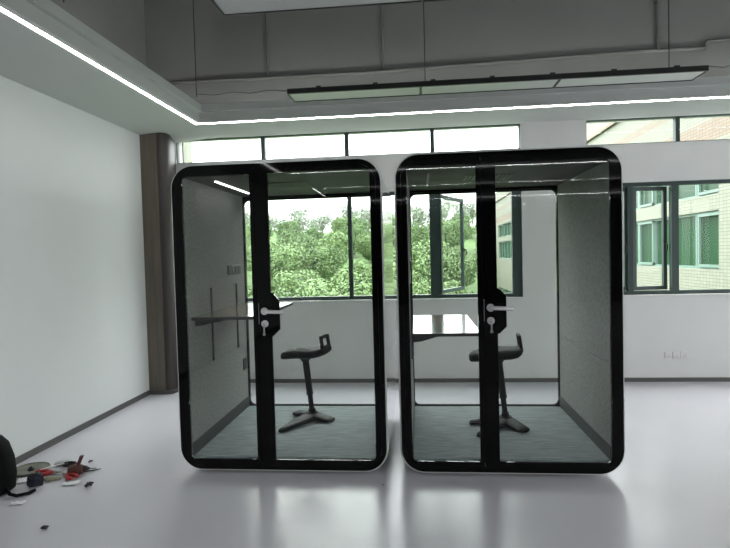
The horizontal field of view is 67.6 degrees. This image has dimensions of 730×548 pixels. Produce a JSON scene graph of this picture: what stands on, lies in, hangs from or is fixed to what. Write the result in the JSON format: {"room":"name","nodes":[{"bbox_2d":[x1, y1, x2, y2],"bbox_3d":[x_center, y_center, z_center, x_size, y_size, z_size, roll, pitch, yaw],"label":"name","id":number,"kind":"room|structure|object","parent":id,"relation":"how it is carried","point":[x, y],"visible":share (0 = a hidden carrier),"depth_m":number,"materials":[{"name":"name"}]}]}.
{"room":"office","nodes":[
{"label":"office","id":0,"kind":"room"},
{"bbox_2d":[0,76,148,457],"bbox_3d":[-3.487,-0.747,-1.154,0.200,4.950,16.485,-1,2,6],"label":"wall","id":1,"kind":"structure","parent":0,"point":[74,342],"depth_m":5.01,"materials":[{"name":"paint"}]},
{"bbox_2d":[15,390,149,464],"bbox_3d":[-3.309,1.692,-0.987,0.012,0.055,16.273,-1,2,6],"label":"baseboard","id":2,"kind":"structure","parent":1,"relation":"attached to","point":[46,445],"depth_m":5.12,"materials":[{"name":"grey"}]},
{"bbox_2d":[51,0,146,66],"bbox_3d":[-3.426,-2.341,-1.310,0.018,1.753,15.898,-1,2,6],"label":"wall","id":3,"kind":"structure","parent":1,"relation":"attached to","point":[121,22],"depth_m":5.97,"materials":[{"name":"grey paint"}]},
{"bbox_2d":[0,382,729,547],"bbox_3d":[2.777,1.659,-1.574,12.640,0.150,16.685,-1,2,6],"label":"floor","id":4,"kind":"structure","parent":0,"point":[670,488],"depth_m":3.62,"materials":[{"name":"grey concrete"}]},
{"bbox_2d":[9,500,25,505],"bbox_3d":[-2.318,1.529,3.640,0.090,0.008,0.050,-2,2,-12],"label":"paper scrap","id":5,"kind":"object","parent":4,"relation":"on","point":[24,501],"visible":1,"depth_m":3.64,"materials":[{"name":"white paper"}]},
{"bbox_2d":[0,435,35,496],"bbox_3d":[-2.558,1.310,3.817,0.496,0.452,0.270,-2,2,-2],"label":"backpack","id":6,"kind":"object","parent":4,"relation":"on","point":[8,468],"visible":1,"depth_m":3.79,"materials":[{"name":"black fabric"}]},
{"bbox_2d":[17,477,26,482],"bbox_3d":[-2.518,1.521,4.024,0.080,0.008,0.100,-2,2,-23],"label":"paper scrap","id":7,"kind":"object","parent":4,"relation":"on","point":[20,480],"visible":0.71,"depth_m":4.01,"materials":[{"name":"white paper"}]},
{"bbox_2d":[17,462,50,476],"bbox_3d":[-2.583,1.506,4.214,0.266,0.033,0.266,-1,2,6],"label":"round disc","id":8,"kind":"object","parent":4,"relation":"on","point":[25,470],"visible":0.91,"depth_m":4.24,"materials":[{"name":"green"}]},
{"bbox_2d":[26,472,43,487],"bbox_3d":[-2.387,1.483,3.940,0.125,0.088,0.103,-1,2,6],"label":"pouch","id":9,"kind":"object","parent":4,"relation":"on","point":[36,479],"visible":1,"depth_m":3.92,"materials":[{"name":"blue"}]},
{"bbox_2d":[32,469,62,475],"bbox_3d":[-2.401,1.506,4.137,0.219,0.029,0.096,-2,2,-6],"label":"pliers","id":10,"kind":"object","parent":4,"relation":"on","point":[45,472],"visible":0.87,"depth_m":4.13,"materials":[{"name":"red"}]},
{"bbox_2d":[40,463,63,469],"bbox_3d":[-2.417,1.488,4.213,0.163,0.018,0.012,-3,3,-42],"label":"rod","id":11,"kind":"object","parent":10,"relation":"on","point":[60,463],"visible":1,"depth_m":4.21,"materials":[{"name":"silver metal"}]},
{"bbox_2d":[44,476,60,480],"bbox_3d":[-2.314,1.508,4.029,0.118,0.027,0.065,-2,2,-12],"label":"glove","id":12,"kind":"object","parent":4,"relation":"on","point":[48,478],"visible":0.98,"depth_m":4.01,"materials":[{"name":"beige fabric"}]},
{"bbox_2d":[54,460,69,466],"bbox_3d":[-2.404,1.502,4.323,0.100,0.025,0.060,-2,2,-17],"label":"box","id":13,"kind":"object","parent":4,"relation":"on","point":[56,462],"visible":0.63,"depth_m":4.31,"materials":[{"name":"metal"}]},
{"bbox_2d":[62,461,76,466],"bbox_3d":[-2.321,1.495,4.286,0.118,0.032,0.080,-1,2,6],"label":"cable coil","id":14,"kind":"object","parent":4,"relation":"on","point":[65,464],"visible":0.77,"depth_m":4.27,"materials":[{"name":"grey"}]},
{"bbox_2d":[61,471,78,479],"bbox_3d":[-2.221,1.503,4.077,0.198,0.029,0.084,0,2,36],"label":"pliers","id":15,"kind":"object","parent":4,"relation":"on","point":[67,476],"visible":1,"depth_m":4.05,"materials":[{"name":"red plastic"}]},
{"bbox_2d":[61,480,80,485],"bbox_3d":[-2.130,1.514,3.947,0.110,0.008,0.070,-2,2,-12],"label":"paper scrap","id":16,"kind":"object","parent":4,"relation":"on","point":[75,482],"visible":1,"depth_m":3.95,"materials":[{"name":"white paper"}]},
{"bbox_2d":[67,455,95,473],"bbox_3d":[-2.147,1.449,4.133,0.201,0.138,0.080,-2,2,-9],"label":"drill","id":17,"kind":"object","parent":4,"relation":"on","point":[78,468],"visible":0.95,"depth_m":4.11,"materials":[{"name":"red plastic"}]},
{"bbox_2d":[84,481,93,486],"bbox_3d":[-1.976,1.504,3.900,0.043,0.029,0.065,-1,2,6],"label":"scrap","id":18,"kind":"object","parent":4,"relation":"on","point":[89,483],"visible":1,"depth_m":3.89,"materials":[{"name":"grey"}]},
{"bbox_2d":[139,132,177,394],"bbox_3d":[-2.444,-0.144,6.755,0.305,3.149,0.595,-1,2,6],"label":"column","id":19,"kind":"structure","parent":4,"relation":"on","point":[157,150],"depth_m":6.49,"materials":[{"name":"grey paint"}]},
{"bbox_2d":[171,158,395,471],"bbox_3d":[-0.569,0.305,4.672,1.568,2.300,1.519,-1,2,6],"label":"booth","id":20,"kind":"object","parent":4,"relation":"on","point":[221,427],"visible":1,"depth_m":4.20,"materials":[{"name":"black metal"}]},
{"bbox_2d":[278,334,334,432],"bbox_3d":[-0.532,0.940,4.868,0.492,0.777,0.591,-1,2,6],"label":"stool","id":21,"kind":"object","parent":20,"relation":"on","point":[304,353],"visible":1,"depth_m":4.89,"materials":[{"name":"black metal"}]},
{"bbox_2d":[394,146,624,474],"bbox_3d":[1.074,0.263,4.510,1.562,2.312,1.519,-1,2,6],"label":"booth","id":22,"kind":"object","parent":4,"relation":"on","point":[582,433],"visible":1,"depth_m":3.96,"materials":[{"name":"black metal"}]},
{"bbox_2d":[463,173,513,180],"bbox_3d":[0.991,-0.782,4.399,0.364,0.007,0.300,-1,2,6],"label":"vent grille","id":23,"kind":"object","parent":22,"relation":"attached to","point":[498,176],"depth_m":4.37,"materials":[{"name":"grey metal"}]},
{"bbox_2d":[469,333,529,436],"bbox_3d":[1.121,0.907,4.603,0.475,0.777,0.548,-1,2,6],"label":"stool","id":24,"kind":"object","parent":22,"relation":"on","point":[504,352],"visible":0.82,"depth_m":4.62,"materials":[{"name":"black metal"}]},
{"bbox_2d":[0,11,729,142],"bbox_3d":[2.695,-1.552,-1.684,12.240,0.102,16.285,-1,2,6],"label":"ceiling","id":25,"kind":"structure","parent":0,"point":[28,58],"depth_m":5.88,"materials":[{"name":"grey paint"}]},
{"bbox_2d":[0,0,729,122],"bbox_3d":[2.979,-1.778,1.575,10.662,0.188,8.302,-1,2,6],"label":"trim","id":26,"kind":"structure","parent":25,"relation":"attached to","point":[46,16],"depth_m":5.72,"materials":[{"name":"grey paint"}]},
{"bbox_2d":[0,7,729,124],"bbox_3d":[2.981,-1.700,1.578,10.700,0.043,8.340,-1,2,6],"label":"light strip","id":27,"kind":"object","parent":25,"relation":"attached to","point":[1,8],"visible":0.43,"depth_m":5.73,"materials":[{"name":"white plastic"}]},
{"bbox_2d":[175,113,729,378],"bbox_3d":[3.509,-1.189,6.537,12.640,4.950,0.200,-1,2,6],"label":"wall","id":28,"kind":"structure","parent":0,"point":[699,326],"depth_m":6.62,"materials":[{"name":"paint"}]},
{"bbox_2d":[176,124,519,163],"bbox_3d":[-0.272,-1.621,6.849,4.335,0.305,0.070,-1,2,6],"label":"window","id":29,"kind":"structure","parent":28,"relation":"in","point":[346,134],"depth_m":6.81,"materials":[{"name":"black metal"}]},
{"bbox_2d":[248,191,522,301],"bbox_3d":[-0.201,-0.359,7.277,4.335,1.340,0.844,-1,2,6],"label":"window","id":30,"kind":"structure","parent":28,"relation":"in","point":[435,203],"depth_m":6.76,"materials":[{"name":"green metal"}]},
{"bbox_2d":[248,297,525,302],"bbox_3d":[-0.227,0.339,6.861,4.395,0.020,0.050,-1,2,6],"label":"window sill","id":31,"kind":"structure","parent":28,"relation":"attached to","point":[506,297],"depth_m":6.78,"materials":[{"name":"paint"}]},
{"bbox_2d":[144,0,729,103],"bbox_3d":[3.440,-2.774,6.193,12.240,1.753,0.378,-1,2,6],"label":"ceiling","id":32,"kind":"structure","parent":28,"relation":"attached to","point":[347,39],"depth_m":6.28,"materials":[{"name":"grey paint"}]},
{"bbox_2d":[168,0,729,84],"bbox_3d":[2.542,-3.001,6.062,10.365,1.243,0.066,-1,2,6],"label":"conduit pipe","id":33,"kind":"object","parent":32,"relation":"attached to","point":[657,3],"visible":0.98,"depth_m":6.22,"materials":[{"name":"grey metal"}]},
{"bbox_2d":[251,377,729,382],"bbox_3d":[3.567,1.263,6.515,12.228,0.048,0.012,-1,2,6],"label":"baseboard","id":34,"kind":"structure","parent":28,"relation":"attached to","point":[685,379],"depth_m":6.69,"materials":[{"name":"grey"}]},
{"bbox_2d":[586,114,729,145],"bbox_3d":[5.751,-1.755,6.258,6.240,0.305,0.070,-1,2,6],"label":"window","id":35,"kind":"structure","parent":28,"relation":"in","point":[676,119],"depth_m":6.45,"materials":[{"name":"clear glass"}]},
{"bbox_2d":[623,179,729,294],"bbox_3d":[5.786,-0.480,6.334,6.240,1.340,0.154,-1,2,6],"label":"window","id":36,"kind":"structure","parent":28,"relation":"in","point":[629,189],"depth_m":6.53,"materials":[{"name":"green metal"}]},
{"bbox_2d":[665,351,687,358],"bbox_3d":[3.706,0.963,6.490,0.250,0.084,0.012,-1,2,6],"label":"wall socket","id":37,"kind":"object","parent":28,"relation":"attached to","point":[676,354],"visible":1,"depth_m":6.48,"materials":[{"name":"white plastic"}]},
{"bbox_2d":[624,293,729,296],"bbox_3d":[5.795,0.205,6.271,6.300,0.020,0.050,-1,2,6],"label":"trim","id":38,"kind":"structure","parent":28,"relation":"attached to","point":[724,293],"depth_m":6.45,"materials":[{"name":"paint"}]},
{"bbox_3d":[2.646,-3.461,-1.749,12.240,0.200,16.285,-1,2,6],"label":"ceiling slab","id":39,"kind":"structure","parent":0,"visible":0},
{"bbox_2d":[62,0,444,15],"bbox_3d":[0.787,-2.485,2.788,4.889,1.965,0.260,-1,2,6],"label":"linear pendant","id":40,"kind":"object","parent":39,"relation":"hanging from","point":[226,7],"visible":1,"depth_m":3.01,"materials":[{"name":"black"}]},
{"bbox_2d":[214,0,418,13],"bbox_3d":[-0.258,-1.492,2.933,1.106,0.012,0.228,-1,2,6],"label":"diffuser","id":41,"kind":"object","parent":40,"relation":"attached to","point":[224,6],"depth_m":3.01,"materials":[{"name":"grey plastic"}]},
{"bbox_2d":[193,0,729,101],"bbox_3d":[0.959,-2.550,4.556,4.889,1.965,0.260,-1,2,6],"label":"pendant light","id":42,"kind":"object","parent":39,"relation":"hanging from","point":[676,73],"visible":1,"depth_m":4.54,"materials":[{"name":"black metal"}]},
{"bbox_2d":[290,87,418,100],"bbox_3d":[-0.086,-1.557,4.701,1.106,0.012,0.228,-1,2,6],"label":"diffuser","id":43,"kind":"object","parent":42,"relation":"attached to","point":[312,93],"depth_m":4.67,"materials":[{"name":"grey plastic"}]},
{"bbox_2d":[422,80,557,93],"bbox_3d":[1.036,-1.582,4.591,1.106,0.012,0.228,-1,2,6],"label":"diffuser","id":44,"kind":"object","parent":42,"relation":"attached to","point":[433,86],"depth_m":4.56,"materials":[{"name":"grey plastic"}]},
{"bbox_2d":[556,72,702,86],"bbox_3d":[2.158,-1.607,4.481,1.106,0.012,0.228,-1,2,6],"label":"diffuser","id":45,"kind":"object","parent":42,"relation":"attached to","point":[578,79],"depth_m":4.45,"materials":[{"name":"grey plastic"}]},
{"label":"outside","id":46,"kind":"structure","parent":0,"visible":0},
{"bbox_2d":[247,226,476,293],"bbox_3d":[0.129,-4.729,104.877,260.000,24.994,190.000,-1,2,6],"label":"hillside","id":47,"kind":"structure","parent":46,"point":[469,244],"depth_m":81.08,"materials":[{"name":"green plant"}]},
{"bbox_2d":[245,204,249,222],"bbox_3d":[-25.306,-9.159,106.651,6.618,9.116,4.682,-2,2,-9],"label":"tree","id":48,"kind":"object","parent":47,"relation":"on","point":[246,217],"visible":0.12,"depth_m":106.37,"materials":[{"name":"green plant"}]},
{"bbox_2d":[245,222,250,237],"bbox_3d":[-21.296,-5.504,94.960,4.615,6.956,4.758,-2,2,-8],"label":"tree","id":49,"kind":"object","parent":47,"relation":"on","point":[247,224],"visible":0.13,"depth_m":93.74,"materials":[{"name":"green plant"}]},
{"bbox_2d":[246,234,250,247],"bbox_3d":[-18.415,-1.851,79.616,5.522,8.021,5.694,-1,2,9],"label":"tree","id":50,"kind":"object","parent":47,"relation":"on","point":[248,240],"visible":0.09,"depth_m":78.32,"materials":[{"name":"green plant"}]},
{"bbox_2d":[246,245,251,270],"bbox_3d":[-14.436,-0.292,68.740,4.034,6.774,5.192,-2,2,-28],"label":"tree","id":51,"kind":"object","parent":47,"relation":"on","point":[248,250],"visible":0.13,"depth_m":67.42,"materials":[{"name":"green plant"}]},
{"bbox_2d":[248,286,252,297],"bbox_3d":[-9.728,4.096,43.804,5.088,7.228,4.025,-2,2,-26],"label":"tree","id":52,"kind":"object","parent":47,"relation":"on","point":[250,293],"visible":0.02,"depth_m":43.07,"materials":[{"name":"green plant"}]},
{"bbox_2d":[246,223,273,238],"bbox_3d":[-17.566,-4.952,91.182,5.250,8.409,5.091,-2,2,-19],"label":"tree","id":53,"kind":"object","parent":47,"relation":"on","point":[270,226],"visible":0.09,"depth_m":90.97,"materials":[{"name":"green plant"}]},
{"bbox_2d":[247,248,280,278],"bbox_3d":[-11.033,0.779,62.201,4.192,7.520,5.299,-2,2,-7],"label":"tree","id":54,"kind":"object","parent":47,"relation":"on","point":[272,250],"visible":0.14,"depth_m":61.26,"materials":[{"name":"green plant"}]},
{"bbox_2d":[269,213,277,232],"bbox_3d":[-19.742,-8.776,109.819,4.014,7.195,5.674,-1,2,6],"label":"tree","id":55,"kind":"object","parent":47,"relation":"on","point":[271,217],"visible":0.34,"depth_m":110.45,"materials":[{"name":"green plant"}]},
{"bbox_2d":[270,213,280,230],"bbox_3d":[-19.685,-9.874,118.303,3.755,6.526,3.998,-2,2,-24],"label":"tree","id":56,"kind":"object","parent":47,"relation":"on","point":[274,217],"visible":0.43,"depth_m":117.80,"materials":[{"name":"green plant"}]},
{"bbox_2d":[271,278,280,295],"bbox_3d":[-9.082,3.151,52.505,3.088,5.690,3.904,-2,2,-6],"label":"tree","id":57,"kind":"object","parent":47,"relation":"on","point":[274,289],"visible":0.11,"depth_m":51.49,"materials":[{"name":"green plant"}]},
{"bbox_2d":[270,242,300,254],"bbox_3d":[-10.220,-0.375,67.790,5.712,7.179,4.438,-2,2,-15],"label":"tree","id":58,"kind":"object","parent":47,"relation":"on","point":[272,246],"visible":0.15,"depth_m":67.17,"materials":[{"name":"green plant"}]},
{"bbox_2d":[274,219,300,238],"bbox_3d":[-12.693,-4.918,90.694,4.838,8.461,4.841,-1,2,6],"label":"tree","id":59,"kind":"object","parent":47,"relation":"on","point":[290,224],"visible":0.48,"depth_m":89.93,"materials":[{"name":"green plant"}]},
{"bbox_2d":[272,287,302,296],"bbox_3d":[-4.710,4.745,33.313,4.976,7.872,3.936,-1,2,6],"label":"tree","id":60,"kind":"object","parent":47,"relation":"on","point":[288,294],"visible":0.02,"depth_m":33.17,"materials":[{"name":"green plant"}]},
{"bbox_2d":[275,228,306,244],"bbox_3d":[-10.679,-2.651,80.718,5.082,8.484,4.160,-2,2,-3],"label":"tree","id":61,"kind":"object","parent":47,"relation":"on","point":[288,239],"visible":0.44,"depth_m":79.96,"materials":[{"name":"green plant"}]},
{"bbox_2d":[270,245,314,278],"bbox_3d":[-8.060,0.792,61.300,5.435,8.135,4.223,-3,3,-42],"label":"tree","id":62,"kind":"object","parent":47,"relation":"on","point":[296,259],"visible":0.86,"depth_m":59.89,"materials":[{"name":"green plant"}]},
{"bbox_2d":[271,269,319,296],"bbox_3d":[-6.164,2.960,51.752,5.308,6.886,4.124,-1,2,1],"label":"tree","id":63,"kind":"object","parent":47,"relation":"on","point":[289,281],"visible":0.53,"depth_m":50.70,"materials":[{"name":"green plant"}]},
{"bbox_2d":[284,203,310,221],"bbox_3d":[-14.537,-10.756,120.926,4.961,9.977,7.013,0,2,31],"label":"tree","id":64,"kind":"object","parent":47,"relation":"on","point":[293,207],"visible":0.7,"depth_m":119.85,"materials":[{"name":"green plant"}]},
{"bbox_2d":[294,213,312,235],"bbox_3d":[-12.407,-8.248,107.417,4.344,8.094,4.626,-3,3,-40],"label":"tree","id":65,"kind":"object","parent":47,"relation":"on","point":[301,224],"visible":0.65,"depth_m":106.74,"materials":[{"name":"green plant"}]},
{"bbox_2d":[292,232,319,269],"bbox_3d":[-7.244,-1.225,69.367,5.122,8.076,4.052,-1,2,22],"label":"tree","id":66,"kind":"object","parent":47,"relation":"on","point":[307,243],"visible":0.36,"depth_m":68.39,"materials":[{"name":"green plant"}]},
{"bbox_2d":[289,277,334,296],"bbox_3d":[-4.135,3.816,45.491,4.407,7.094,5.672,-1,2,21],"label":"tree","id":67,"kind":"object","parent":47,"relation":"on","point":[300,290],"visible":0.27,"depth_m":43.83,"materials":[{"name":"green plant"}]},
{"bbox_2d":[301,226,323,239],"bbox_3d":[-9.360,-5.432,95.306,4.494,6.077,3.679,-2,2,-21],"label":"tree","id":68,"kind":"object","parent":47,"relation":"on","point":[310,232],"visible":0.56,"depth_m":94.77,"materials":[{"name":"green plant"}]},
{"bbox_2d":[308,210,333,237],"bbox_3d":[-8.353,-8.102,104.885,5.241,8.880,4.921,-1,2,-1],"label":"tree","id":69,"kind":"object","parent":47,"relation":"on","point":[322,221],"visible":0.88,"depth_m":104.09,"materials":[{"name":"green plant"}]},
{"bbox_2d":[305,243,346,281],"bbox_3d":[-4.558,0.316,62.509,5.203,7.719,4.116,-3,2,-31],"label":"tree","id":70,"kind":"object","parent":47,"relation":"on","point":[325,264],"visible":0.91,"depth_m":61.73,"materials":[{"name":"green plant"}]},
{"bbox_2d":[315,230,348,272],"bbox_3d":[-3.778,-1.290,68.854,4.429,8.495,5.663,-1,2,15],"label":"tree","id":71,"kind":"object","parent":47,"relation":"on","point":[338,238],"visible":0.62,"depth_m":67.14,"materials":[{"name":"green plant"}]},
{"bbox_2d":[303,282,371,296],"bbox_3d":[-1.559,4.670,32.374,5.502,8.450,4.275,-2,2,-3],"label":"tree","id":72,"kind":"object","parent":47,"relation":"on","point":[335,291],"visible":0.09,"depth_m":32.10,"materials":[{"name":"green plant"}]},
{"bbox_2d":[330,216,356,232],"bbox_3d":[-3.212,-6.227,95.344,5.193,7.960,5.037,0,3,42],"label":"tree","id":73,"kind":"object","parent":47,"relation":"on","point":[341,220],"visible":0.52,"depth_m":94.42,"materials":[{"name":"green plant"}]},
{"bbox_2d":[325,268,364,288],"bbox_3d":[-1.701,2.817,51.450,4.085,6.792,5.258,-1,2,23],"label":"tree","id":74,"kind":"object","parent":47,"relation":"on","point":[337,277],"visible":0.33,"depth_m":49.94,"materials":[{"name":"green plant"}]},
{"bbox_2d":[336,202,357,216],"bbox_3d":[-4.071,-10.465,117.153,4.630,10.275,6.545,-1,2,14],"label":"tree","id":75,"kind":"object","parent":47,"relation":"on","point":[344,211],"visible":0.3,"depth_m":115.24,"materials":[{"name":"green plant"}]},
{"bbox_2d":[339,221,370,256],"bbox_3d":[-1.474,-3.863,83.481,5.167,8.546,4.230,-3,3,-41],"label":"tree","id":76,"kind":"object","parent":47,"relation":"on","point":[357,229],"visible":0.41,"depth_m":82.90,"materials":[{"name":"green plant"}]},
{"bbox_2d":[338,277,371,294],"bbox_3d":[-0.462,3.991,41.798,4.016,7.606,4.013,-2,2,-16],"label":"tree","id":77,"kind":"object","parent":47,"relation":"on","point":[345,279],"visible":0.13,"depth_m":41.59,"materials":[{"name":"green plant"}]},
{"bbox_2d":[341,259,369,272],"bbox_3d":[-0.696,1.506,58.474,3.316,6.319,4.267,0,2,31],"label":"tree","id":78,"kind":"object","parent":47,"relation":"on","point":[358,265],"visible":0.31,"depth_m":57.22,"materials":[{"name":"green plant"}]},
{"bbox_2d":[352,207,369,220],"bbox_3d":[-0.358,-10.196,117.007,6.695,8.623,4.736,-2,2,-14],"label":"tree","id":79,"kind":"object","parent":47,"relation":"on","point":[352,207],"visible":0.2,"depth_m":116.14,"materials":[{"name":"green plant"}]},
{"bbox_2d":[352,217,370,234],"bbox_3d":[-0.845,-5.329,90.290,4.644,8.041,4.647,-2,2,-14],"label":"tree","id":80,"kind":"object","parent":47,"relation":"on","point":[354,219],"visible":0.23,"depth_m":89.60,"materials":[{"name":"green plant"}]},
{"bbox_2d":[354,202,369,226],"bbox_3d":[0.876,-8.910,105.011,5.906,9.700,5.546,-1,2,5],"label":"tree","id":81,"kind":"object","parent":47,"relation":"on","point":[364,215],"visible":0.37,"depth_m":104.42,"materials":[{"name":"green plant"}]},
{"bbox_2d":[354,233,370,257],"bbox_3d":[0.818,-1.941,71.844,4.842,6.989,3.762,-1,2,21],"label":"tree","id":82,"kind":"object","parent":47,"relation":"on","point":[363,244],"visible":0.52,"depth_m":71.11,"materials":[{"name":"green plant"}]},
{"bbox_2d":[355,237,370,260],"bbox_3d":[0.902,-2.131,77.964,4.637,6.600,3.795,-2,2,-25],"label":"tree","id":83,"kind":"object","parent":47,"relation":"on","point":[369,257],"visible":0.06,"depth_m":77.66,"materials":[{"name":"green plant"}]},
{"bbox_2d":[360,263,395,282],"bbox_3d":[1.549,2.355,52.734,4.909,6.887,3.814,-1,2,16],"label":"tree","id":84,"kind":"object","parent":47,"relation":"on","point":[367,272],"visible":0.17,"depth_m":51.88,"materials":[{"name":"green plant"}]},
{"bbox_2d":[392,223,413,248],"bbox_3d":[3.851,-2.162,69.679,4.663,9.058,4.659,-2,2,-4],"label":"tree","id":85,"kind":"object","parent":47,"relation":"on","point":[393,225],"visible":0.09,"depth_m":68.68,"materials":[{"name":"green plant"}]},
{"bbox_2d":[393,247,412,267],"bbox_3d":[3.142,0.882,58.225,4.106,7.570,5.191,0,2,28],"label":"tree","id":86,"kind":"object","parent":47,"relation":"on","point":[394,249],"visible":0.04,"depth_m":57.73,"materials":[{"name":"green plant"}]},
{"bbox_2d":[394,281,417,294],"bbox_3d":[3.184,3.753,44.617,3.232,6.472,3.230,-2,2,-8],"label":"tree","id":87,"kind":"object","parent":47,"relation":"on","point":[395,286],"visible":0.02,"depth_m":43.97,"materials":[{"name":"green plant"}]},
{"bbox_2d":[393,270,420,286],"bbox_3d":[3.796,2.591,52.052,3.283,6.215,4.225,-2,2,-7],"label":"tree","id":88,"kind":"object","parent":47,"relation":"on","point":[415,277],"visible":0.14,"depth_m":50.84,"materials":[{"name":"green plant"}]},
{"bbox_2d":[411,222,417,238],"bbox_3d":[7.165,-5.883,91.065,3.855,6.806,4.709,-1,2,9],"label":"tree","id":89,"kind":"object","parent":47,"relation":"on","point":[412,223],"visible":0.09,"depth_m":90.63,"materials":[{"name":"green plant"}]},
{"bbox_2d":[411,233,423,246],"bbox_3d":[6.292,-2.884,79.529,4.814,6.548,3.940,-2,2,-17],"label":"tree","id":90,"kind":"object","parent":47,"relation":"on","point":[415,237],"visible":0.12,"depth_m":78.89,"materials":[{"name":"green plant"}]},
{"bbox_2d":[411,203,423,221],"bbox_3d":[10.956,-10.867,116.090,3.686,8.121,5.210,-2,2,-11],"label":"tree","id":91,"kind":"object","parent":47,"relation":"on","point":[420,203],"visible":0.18,"depth_m":115.27,"materials":[{"name":"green plant"}]},
{"bbox_2d":[411,202,428,227],"bbox_3d":[10.324,-8.870,101.916,5.407,8.929,5.758,0,3,41],"label":"tree","id":92,"kind":"object","parent":47,"relation":"on","point":[420,218],"visible":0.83,"depth_m":101.08,"materials":[{"name":"green plant"}]},
{"bbox_2d":[414,223,443,246],"bbox_3d":[9.246,-3.496,79.649,4.769,8.020,4.766,-3,3,-44],"label":"tree","id":93,"kind":"object","parent":47,"relation":"on","point":[423,232],"visible":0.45,"depth_m":78.51,"materials":[{"name":"green plant"}]},
{"bbox_2d":[412,240,452,284],"bbox_3d":[6.567,0.796,56.633,4.274,8.769,5.501,-2,2,-26],"label":"tree","id":94,"kind":"object","parent":47,"relation":"on","point":[418,252],"visible":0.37,"depth_m":55.88,"materials":[{"name":"green plant"}]},
{"bbox_2d":[423,204,450,222],"bbox_3d":[13.648,-8.975,101.845,5.309,8.301,3.755,-2,2,-6],"label":"tree","id":95,"kind":"object","parent":47,"relation":"on","point":[444,210],"visible":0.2,"depth_m":101.70,"materials":[{"name":"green plant"}]},
{"bbox_2d":[427,218,450,235],"bbox_3d":[12.910,-6.519,93.339,4.007,6.172,3.886,0,3,41],"label":"tree","id":96,"kind":"object","parent":47,"relation":"on","point":[444,221],"visible":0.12,"depth_m":93.02,"materials":[{"name":"green plant"}]},
{"bbox_2d":[427,200,451,219],"bbox_3d":[15.553,-11.107,112.757,5.204,9.303,5.541,-1,2,5],"label":"tree","id":97,"kind":"object","parent":47,"relation":"on","point":[443,203],"visible":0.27,"depth_m":112.38,"materials":[{"name":"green plant"}]},
{"bbox_2d":[413,280,467,294],"bbox_3d":[5.360,4.020,40.796,4.789,7.269,3.721,-1,2,16],"label":"tree","id":98,"kind":"object","parent":47,"relation":"on","point":[425,289],"visible":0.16,"depth_m":40.29,"materials":[{"name":"green plant"}]},
{"bbox_2d":[417,249,475,290],"bbox_3d":[7.297,2.076,49.724,5.751,8.542,4.549,-1,2,13],"label":"tree","id":99,"kind":"object","parent":47,"relation":"on","point":[452,272],"visible":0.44,"depth_m":48.77,"materials":[{"name":"green plant"}]},
{"bbox_2d":[442,218,471,250],"bbox_3d":[13.369,-4.148,80.605,4.964,8.321,4.063,0,2,28],"label":"tree","id":100,"kind":"object","parent":47,"relation":"on","point":[453,238],"visible":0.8,"depth_m":79.59,"materials":[{"name":"green plant"}]},
{"bbox_2d":[446,245,468,261],"bbox_3d":[11.161,-0.743,66.136,3.168,5.380,4.005,-1,2,5],"label":"tree","id":101,"kind":"object","parent":47,"relation":"on","point":[457,249],"visible":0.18,"depth_m":65.66,"materials":[{"name":"green plant"}]},
{"bbox_2d":[445,194,470,217],"bbox_3d":[19.777,-11.801,116.248,6.524,10.012,4.615,0,2,26],"label":"tree","id":102,"kind":"object","parent":47,"relation":"on","point":[462,196],"visible":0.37,"depth_m":115.33,"materials":[{"name":"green plant"}]},
{"bbox_2d":[451,203,471,216],"bbox_3d":[18.438,-9.637,104.926,3.808,7.982,5.383,0,2,28],"label":"tree","id":103,"kind":"object","parent":47,"relation":"on","point":[464,205],"visible":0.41,"depth_m":103.69,"materials":[{"name":"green plant"}]},
{"bbox_2d":[448,213,475,236],"bbox_3d":[16.475,-6.957,93.148,5.250,7.001,4.297,-1,2,16],"label":"tree","id":104,"kind":"object","parent":47,"relation":"on","point":[466,218],"visible":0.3,"depth_m":92.37,"materials":[{"name":"green plant"}]},
{"bbox_2d":[465,198,475,225],"bbox_3d":[23.365,-11.816,118.038,5.119,9.744,5.451,-1,2,-1],"label":"tree","id":105,"kind":"object","parent":47,"relation":"on","point":[473,206],"visible":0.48,"depth_m":117.23,"materials":[{"name":"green plant"}]},
{"bbox_2d":[471,241,476,273],"bbox_3d":[13.501,-0.098,59.203,4.271,8.546,4.274,-1,2,15],"label":"tree","id":106,"kind":"object","parent":47,"relation":"on","point":[475,249],"visible":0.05,"depth_m":59.49,"materials":[{"name":"green plant"}]},
{"bbox_2d":[496,117,729,292],"bbox_3d":[15.849,0.795,32.922,9.320,16.550,47.900,-1,2,6],"label":"building","id":107,"kind":"structure","parent":47,"relation":"on","point":[704,209],"depth_m":16.92,"materials":[{"name":"beige tile"}]},
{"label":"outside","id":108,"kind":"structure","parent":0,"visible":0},
{"bbox_2d":[182,142,191,162],"bbox_3d":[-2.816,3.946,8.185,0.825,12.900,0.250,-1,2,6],"label":"window","id":109,"kind":"structure","parent":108,"point":[186,147],"depth_m":7.89,"materials":[{"name":"grey"}]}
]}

